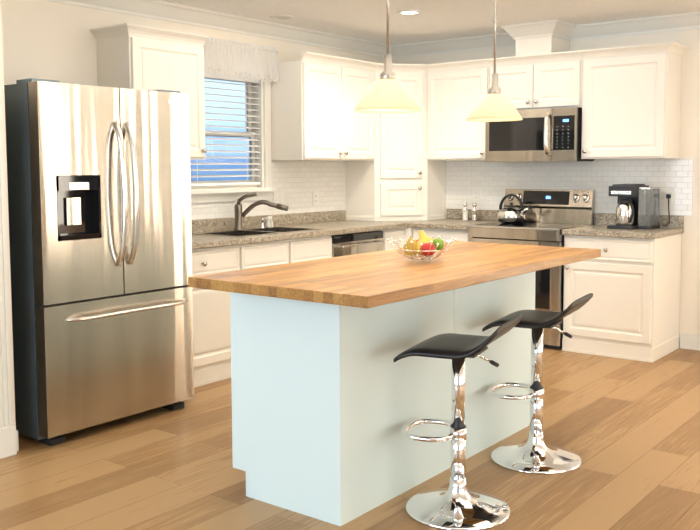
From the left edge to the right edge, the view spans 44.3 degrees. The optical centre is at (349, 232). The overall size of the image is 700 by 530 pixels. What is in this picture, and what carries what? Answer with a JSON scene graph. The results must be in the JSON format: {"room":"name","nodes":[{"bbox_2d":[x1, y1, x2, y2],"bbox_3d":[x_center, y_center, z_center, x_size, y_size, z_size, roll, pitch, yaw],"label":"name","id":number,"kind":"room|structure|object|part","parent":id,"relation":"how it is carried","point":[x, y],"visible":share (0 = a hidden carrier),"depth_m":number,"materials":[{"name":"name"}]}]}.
{"room":"kitchen","nodes":[
{"label":"kitchen","id":0,"kind":"room"},
{"bbox_2d":[0,0,15,424],"bbox_3d":[-1.976,-0.182,4.210,0.845,2.440,0.150,3,5,38],"label":"wall","id":1,"kind":"structure","parent":0,"point":[7,215],"depth_m":4.01,"materials":[{"name":"white paint"}]},
{"bbox_2d":[0,44,18,458],"bbox_3d":[-1.837,-0.121,4.125,0.573,2.330,0.151,3,5,38],"label":"door frame","id":2,"kind":"structure","parent":1,"relation":"attached to","point":[9,443],"depth_m":4.00,"materials":[{"name":"white paint"}]},
{"bbox_2d":[1,0,383,219],"bbox_3d":[-1.788,-0.262,5.255,0.140,2.440,7.140,3,5,38],"label":"wall","id":3,"kind":"structure","parent":0,"point":[46,40],"depth_m":5.18,"materials":[{"name":"white paint"}]},
{"bbox_2d":[89,23,207,159],"bbox_3d":[-1.263,-0.867,5.479,0.366,0.800,0.650,3,5,38],"label":"upper cabinet","id":4,"kind":"object","parent":3,"relation":"attached to","point":[130,56],"visible":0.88,"depth_m":5.33,"materials":[{"name":"white paint"}]},
{"bbox_2d":[46,0,389,57],"bbox_3d":[-0.920,-1.499,6.108,0.085,0.105,4.299,3,5,38],"label":"crown molding","id":5,"kind":"structure","parent":3,"relation":"attached to","point":[205,18],"depth_m":6.18,"materials":[{"name":"white paint"}]},
{"bbox_2d":[190,67,276,202],"bbox_3d":[-0.930,-0.743,6.277,0.209,1.030,0.920,3,5,38],"label":"window","id":6,"kind":"structure","parent":3,"relation":"in","point":[263,113],"depth_m":6.46,"materials":[{"name":"white paint"}]},
{"bbox_2d":[190,72,260,185],"bbox_3d":[-0.932,-0.748,6.278,0.050,0.806,0.742,3,5,38],"label":"window blinds","id":7,"kind":"object","parent":6,"relation":"attached to","point":[208,76],"visible":0.77,"depth_m":6.33,"materials":[{"name":"white plastic"}]},
{"bbox_2d":[186,37,278,83],"bbox_3d":[-0.855,-1.235,6.170,0.101,0.274,0.961,3,5,38],"label":"window valance","id":8,"kind":"object","parent":6,"relation":"attached to","point":[223,56],"visible":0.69,"depth_m":6.20,"materials":[{"name":"fabric"}]},
{"bbox_2d":[191,161,345,219],"bbox_3d":[-0.814,-0.326,6.393,0.005,0.418,2.534,3,5,38],"label":"tile backsplash","id":9,"kind":"structure","parent":3,"relation":"attached to","point":[297,183],"depth_m":6.91,"materials":[{"name":"white tile"}]},
{"bbox_2d":[273,193,283,204],"bbox_3d":[-0.555,-0.251,6.722,0.008,0.116,0.116,3,5,38],"label":"light switch","id":10,"kind":"object","parent":9,"relation":"attached to","point":[278,198],"visible":0.75,"depth_m":6.72,"materials":[{"name":"white plastic"}]},
{"bbox_2d":[313,191,318,205],"bbox_3d":[-0.282,-0.279,7.076,0.008,0.116,0.072,3,5,38],"label":"outlet","id":11,"kind":"object","parent":9,"relation":"attached to","point":[315,198],"visible":1,"depth_m":7.08,"materials":[{"name":"white plastic"}]},
{"bbox_2d":[270,52,377,160],"bbox_3d":[-0.183,-0.976,6.872,0.366,0.800,0.925,3,5,38],"label":"upper cabinet","id":12,"kind":"object","parent":3,"relation":"attached to","point":[316,98],"visible":0.98,"depth_m":6.61,"materials":[{"name":"white paint"}]},
{"bbox_2d":[346,63,446,220],"bbox_3d":[0.406,-0.764,7.412,0.656,1.309,0.710,3,5,38],"label":"upper cabinet","id":13,"kind":"object","parent":3,"relation":"attached to","point":[400,177],"visible":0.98,"depth_m":7.23,"materials":[{"name":"white paint"}]},
{"bbox_2d":[0,347,699,529],"bbox_3d":[0.684,1.272,1.406,9.400,0.060,10.900,3,5,38],"label":"floor","id":14,"kind":"structure","parent":0,"point":[627,431],"depth_m":3.83,"materials":[{"name":"brown wood"}]},
{"bbox_2d":[4,78,193,445],"bbox_3d":[-1.484,0.116,4.676,0.969,1.772,0.930,3,5,38],"label":"fridge","id":15,"kind":"object","parent":14,"relation":"on","point":[99,197],"visible":1,"depth_m":4.31,"materials":[{"name":"grey metal"}]},
{"bbox_2d":[192,245,238,386],"bbox_3d":[-1.141,0.513,5.498,0.648,0.854,0.661,3,5,38],"label":"base cabinet","id":16,"kind":"object","parent":14,"relation":"on","point":[212,336],"visible":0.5,"depth_m":5.39,"materials":[{"name":"white paint"}]},
{"bbox_2d":[238,236,331,269],"bbox_3d":[-0.645,0.463,6.137,0.648,0.854,0.955,3,5,38],"label":"base cabinet","id":17,"kind":"object","parent":14,"relation":"on","point":[257,255],"visible":0.08,"depth_m":5.89,"materials":[{"name":"white paint"}]},
{"bbox_2d":[191,210,406,249],"bbox_3d":[-0.360,-0.058,6.468,0.655,0.130,3.224,3,5,38],"label":"countertop","id":18,"kind":"structure","parent":17,"relation":"on","point":[331,223],"depth_m":6.42,"materials":[{"name":"stone"}]},
{"bbox_2d":[191,226,322,236],"bbox_3d":[-0.652,0.087,6.114,0.498,0.194,0.848,3,5,38],"label":"sink","id":19,"kind":"object","parent":18,"relation":"in","point":[248,232],"visible":0.15,"depth_m":6.15,"materials":[{"name":"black metal"}]},
{"bbox_2d":[260,217,267,227],"bbox_3d":[-0.644,-0.072,6.412,0.059,0.079,0.036,3,5,38],"label":"soap pump","id":20,"kind":"object","parent":19,"relation":"on","point":[262,222],"visible":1,"depth_m":6.41,"materials":[{"name":"silver metal"}]},
{"bbox_2d":[266,216,273,227],"bbox_3d":[-0.604,-0.079,6.486,0.046,0.086,0.072,3,5,38],"label":"soap dispenser","id":21,"kind":"object","parent":19,"relation":"on","point":[269,223],"visible":0.98,"depth_m":6.47,"materials":[{"name":"white ceramic"}]},
{"bbox_2d":[234,192,288,229],"bbox_3d":[-0.642,-0.155,6.206,0.341,0.276,0.256,3,5,38],"label":"faucet","id":22,"kind":"object","parent":18,"relation":"on","point":[239,214],"visible":1,"depth_m":6.19,"materials":[{"name":"silver metal"}]},
{"bbox_2d":[331,231,383,256],"bbox_3d":[-0.144,0.414,6.759,0.644,0.853,0.627,3,5,38],"label":"dishwasher","id":23,"kind":"object","parent":14,"relation":"on","point":[355,243],"visible":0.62,"depth_m":6.54,"materials":[{"name":"grey metal"}]},
{"bbox_2d":[230,271,535,525],"bbox_3d":[0.238,0.601,4.025,0.571,0.889,1.642,3,5,38],"label":"kitchen island","id":24,"kind":"object","parent":14,"relation":"on","point":[330,402],"visible":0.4,"depth_m":3.45,"materials":[{"name":"white paint"}]},
{"bbox_2d":[188,241,600,307],"bbox_3d":[0.324,0.148,3.835,0.860,0.040,1.990,3,5,38],"label":"island countertop","id":25,"kind":"structure","parent":24,"relation":"on","point":[371,279],"depth_m":3.41,"materials":[{"name":"brown wood"}]},
{"bbox_2d":[387,226,456,261],"bbox_3d":[0.320,0.051,3.815,0.309,0.154,0.306,3,5,38],"label":"fruit bowl","id":26,"kind":"object","parent":25,"relation":"on","point":[425,245],"visible":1,"depth_m":3.77,"materials":[{"name":"clear glass"}]},
{"bbox_2d":[380,228,403,250],"bbox_3d":[0.133,0.384,7.141,0.648,0.854,0.300,3,5,38],"label":"base cabinet","id":27,"kind":"object","parent":14,"relation":"on","point":[397,234],"visible":0.08,"depth_m":6.91,"materials":[{"name":"white paint"}]},
{"bbox_2d":[403,227,412,242],"bbox_3d":[0.427,0.355,7.517,0.652,0.854,0.654,3,5,38],"label":"base cabinet","id":28,"kind":"object","parent":14,"relation":"on","point":[408,232],"visible":0.07,"depth_m":7.05,"materials":[{"name":"white paint"}]},
{"bbox_2d":[413,228,470,241],"bbox_3d":[0.902,0.380,7.155,0.540,0.854,0.648,3,5,38],"label":"base cabinet","id":29,"kind":"object","parent":14,"relation":"on","point":[448,234],"visible":0.02,"depth_m":6.87,"materials":[{"name":"white paint"}]},
{"bbox_2d":[407,209,499,229],"bbox_3d":[0.894,-0.111,7.110,0.540,0.130,0.672,3,5,38],"label":"countertop","id":30,"kind":"structure","parent":29,"relation":"on","point":[454,221],"depth_m":7.19,"materials":[{"name":"stone"}]},
{"bbox_2d":[462,202,467,220],"bbox_3d":[0.979,-0.182,7.301,0.051,0.161,0.052,3,5,38],"label":"pepper mill","id":31,"kind":"object","parent":30,"relation":"on","point":[465,211],"visible":1,"depth_m":7.28,"materials":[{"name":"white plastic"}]},
{"bbox_2d":[472,202,477,220],"bbox_3d":[1.050,-0.178,7.246,0.051,0.161,0.052,3,5,38],"label":"pepper mill","id":32,"kind":"object","parent":30,"relation":"on","point":[474,212],"visible":1,"depth_m":7.23,"materials":[{"name":"silver metal"}]},
{"bbox_2d":[394,314,522,529],"bbox_3d":[0.428,0.710,3.362,0.465,0.769,0.472,3,5,38],"label":"bar stool","id":33,"kind":"object","parent":14,"relation":"on","point":[456,504],"visible":1,"depth_m":3.33,"materials":[{"name":"silver metal"}]},
{"bbox_2d":[468,189,594,348],"bbox_3d":[1.402,0.255,6.715,0.758,1.165,0.705,3,5,38],"label":"range","id":34,"kind":"object","parent":14,"relation":"on","point":[550,214],"visible":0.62,"depth_m":6.61,"materials":[{"name":"silver metal"}]},
{"bbox_2d":[497,194,531,222],"bbox_3d":[1.323,-0.194,6.899,0.297,0.234,0.234,3,5,38],"label":"kettle","id":35,"kind":"object","parent":34,"relation":"on","point":[511,213],"visible":1,"depth_m":6.85,"materials":[{"name":"silver metal"}]},
{"bbox_2d":[482,293,592,474],"bbox_3d":[0.860,0.664,3.949,0.449,0.769,0.450,3,5,38],"label":"bar stool","id":36,"kind":"object","parent":14,"relation":"on","point":[535,454],"visible":1,"depth_m":3.92,"materials":[{"name":"silver metal"}]},
{"bbox_2d":[562,234,681,362],"bbox_3d":[1.992,0.439,6.314,0.661,0.854,0.648,3,5,38],"label":"base cabinet","id":37,"kind":"object","parent":14,"relation":"on","point":[630,309],"visible":0.96,"depth_m":6.07,"materials":[{"name":"white paint"}]},
{"bbox_2d":[562,213,683,238],"bbox_3d":[1.995,-0.053,6.277,0.672,0.130,0.647,3,5,38],"label":"countertop","id":38,"kind":"structure","parent":37,"relation":"on","point":[674,226],"depth_m":6.19,"materials":[{"name":"stone"}]},
{"bbox_2d":[607,184,660,229],"bbox_3d":[2.085,-0.193,6.309,0.280,0.322,0.330,3,5,38],"label":"coffee maker","id":39,"kind":"object","parent":38,"relation":"on","point":[637,207],"visible":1,"depth_m":6.23,"materials":[{"name":"black plastic"}]},
{"bbox_2d":[159,0,699,44],"bbox_3d":[0.674,-1.221,1.218,9.400,0.060,10.900,3,5,38],"label":"ceiling","id":40,"kind":"structure","parent":0,"point":[433,20],"depth_m":6.12,"materials":[{"name":"white paint"}]},
{"bbox_2d":[270,15,292,19],"bbox_3d":[-0.497,-1.558,6.232,0.170,0.010,0.170,3,5,38],"label":"recessed light","id":41,"kind":"object","parent":40,"relation":"in","point":[281,17],"visible":1,"depth_m":6.21,"materials":[{"name":"white paint"}]},
{"bbox_2d":[354,0,421,112],"bbox_3d":[0.155,-0.931,3.532,0.280,0.859,0.280,3,5,38],"label":"pendant light","id":42,"kind":"object","parent":40,"relation":"hanging from","point":[387,92],"visible":1,"depth_m":3.49,"materials":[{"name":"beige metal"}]},
{"bbox_3d":[0.157,-0.567,3.559,0.280,0.128,0.280,3,5,38],"label":"lamp shade","id":43,"kind":"part","parent":42,"relation":"part of","materials":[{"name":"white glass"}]},
{"bbox_2d":[397,10,420,14],"bbox_3d":[0.417,-1.549,6.057,0.170,0.010,0.170,3,5,38],"label":"recessed light","id":44,"kind":"object","parent":40,"relation":"in","point":[407,12],"visible":0.96,"depth_m":6.05,"materials":[{"name":"white paint"}]},
{"bbox_2d":[466,0,522,121],"bbox_3d":[0.718,-0.988,4.258,0.280,0.859,0.280,3,5,38],"label":"pendant light","id":45,"kind":"object","parent":40,"relation":"hanging from","point":[494,104],"visible":1,"depth_m":4.22,"materials":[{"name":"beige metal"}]},
{"bbox_3d":[0.719,-0.624,4.285,0.280,0.128,0.280,3,5,38],"label":"lamp shade","id":46,"kind":"part","parent":45,"relation":"part of","materials":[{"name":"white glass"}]},
{"bbox_2d":[516,36,569,55],"bbox_3d":[1.511,-1.492,6.735,0.298,0.233,0.338,3,5,38],"label":"wall","id":47,"kind":"structure","parent":0,"point":[540,45],"depth_m":6.61,"materials":[{"name":"white paint"}]},
{"bbox_2d":[498,19,565,43],"bbox_3d":[1.381,-1.543,6.562,0.470,0.105,0.085,3,5,38],"label":"crown molding","id":48,"kind":"structure","parent":47,"relation":"attached to","point":[555,28],"depth_m":6.57,"materials":[{"name":"white paint"}]},
{"bbox_2d":[392,28,699,344],"bbox_3d":[3.969,-0.283,5.229,9.000,2.440,0.140,3,5,38],"label":"wall","id":49,"kind":"structure","parent":0,"point":[689,322],"depth_m":6.31,"materials":[{"name":"white paint"}]},
{"bbox_2d":[390,34,515,58],"bbox_3d":[0.933,-1.599,7.326,1.345,0.105,0.099,3,5,38],"label":"crown molding","id":50,"kind":"structure","parent":49,"relation":"attached to","point":[482,42],"depth_m":7.41,"materials":[{"name":"white paint"}]},
{"bbox_2d":[426,59,489,160],"bbox_3d":[0.965,-1.004,7.180,0.586,0.800,0.366,3,5,38],"label":"upper cabinet","id":51,"kind":"object","parent":49,"relation":"attached to","point":[457,91],"visible":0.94,"depth_m":7.07,"materials":[{"name":"white paint"}]},
{"bbox_2d":[487,50,582,109],"bbox_3d":[1.504,-1.167,6.749,0.776,0.415,0.366,3,5,38],"label":"upper cabinet","id":52,"kind":"object","parent":49,"relation":"attached to","point":[544,81],"visible":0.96,"depth_m":6.59,"materials":[{"name":"white paint"}]},
{"bbox_2d":[485,107,594,161],"bbox_3d":[1.476,-0.755,6.740,0.757,0.400,0.449,3,5,38],"label":"microwave","id":53,"kind":"object","parent":52,"relation":"attached to","point":[546,135],"visible":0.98,"depth_m":6.57,"materials":[{"name":"silver metal"}]},
{"bbox_2d":[446,158,693,215],"bbox_3d":[1.672,-0.375,6.909,2.092,0.418,0.005,3,5,38],"label":"tile backsplash","id":54,"kind":"structure","parent":49,"relation":"attached to","point":[492,181],"depth_m":6.82,"materials":[{"name":"white tile"}]},
{"bbox_2d":[473,189,480,201],"bbox_3d":[1.083,-0.316,7.361,0.072,0.116,0.008,3,5,38],"label":"outlet","id":55,"kind":"object","parent":54,"relation":"attached to","point":[476,195],"visible":1,"depth_m":7.36,"materials":[{"name":"white plastic"}]},
{"bbox_2d":[662,191,673,225],"bbox_3d":[2.355,-0.176,6.364,0.072,0.256,0.042,3,5,38],"label":"outlet","id":56,"kind":"object","parent":54,"relation":"attached to","point":[668,199],"visible":0.98,"depth_m":6.36,"materials":[{"name":"white plastic"}]},
{"bbox_2d":[562,11,699,40],"bbox_3d":[4.577,-1.402,4.517,7.265,0.105,0.099,3,5,38],"label":"crown molding","id":57,"kind":"structure","parent":49,"relation":"attached to","point":[683,21],"depth_m":6.42,"materials":[{"name":"white paint"}]},
{"bbox_2d":[580,42,688,158],"bbox_3d":[2.081,-0.944,6.320,0.675,0.800,0.366,3,5,38],"label":"upper cabinet","id":58,"kind":"object","parent":49,"relation":"attached to","point":[631,102],"visible":1,"depth_m":6.20,"materials":[{"name":"white paint"}]},
{"bbox_2d":[680,333,699,350],"bbox_3d":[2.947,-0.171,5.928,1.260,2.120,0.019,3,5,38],"label":"baseboard","id":59,"kind":"structure","parent":49,"relation":"attached to","point":[690,341],"depth_m":6.34,"materials":[{"name":"white paint"}]}
]}

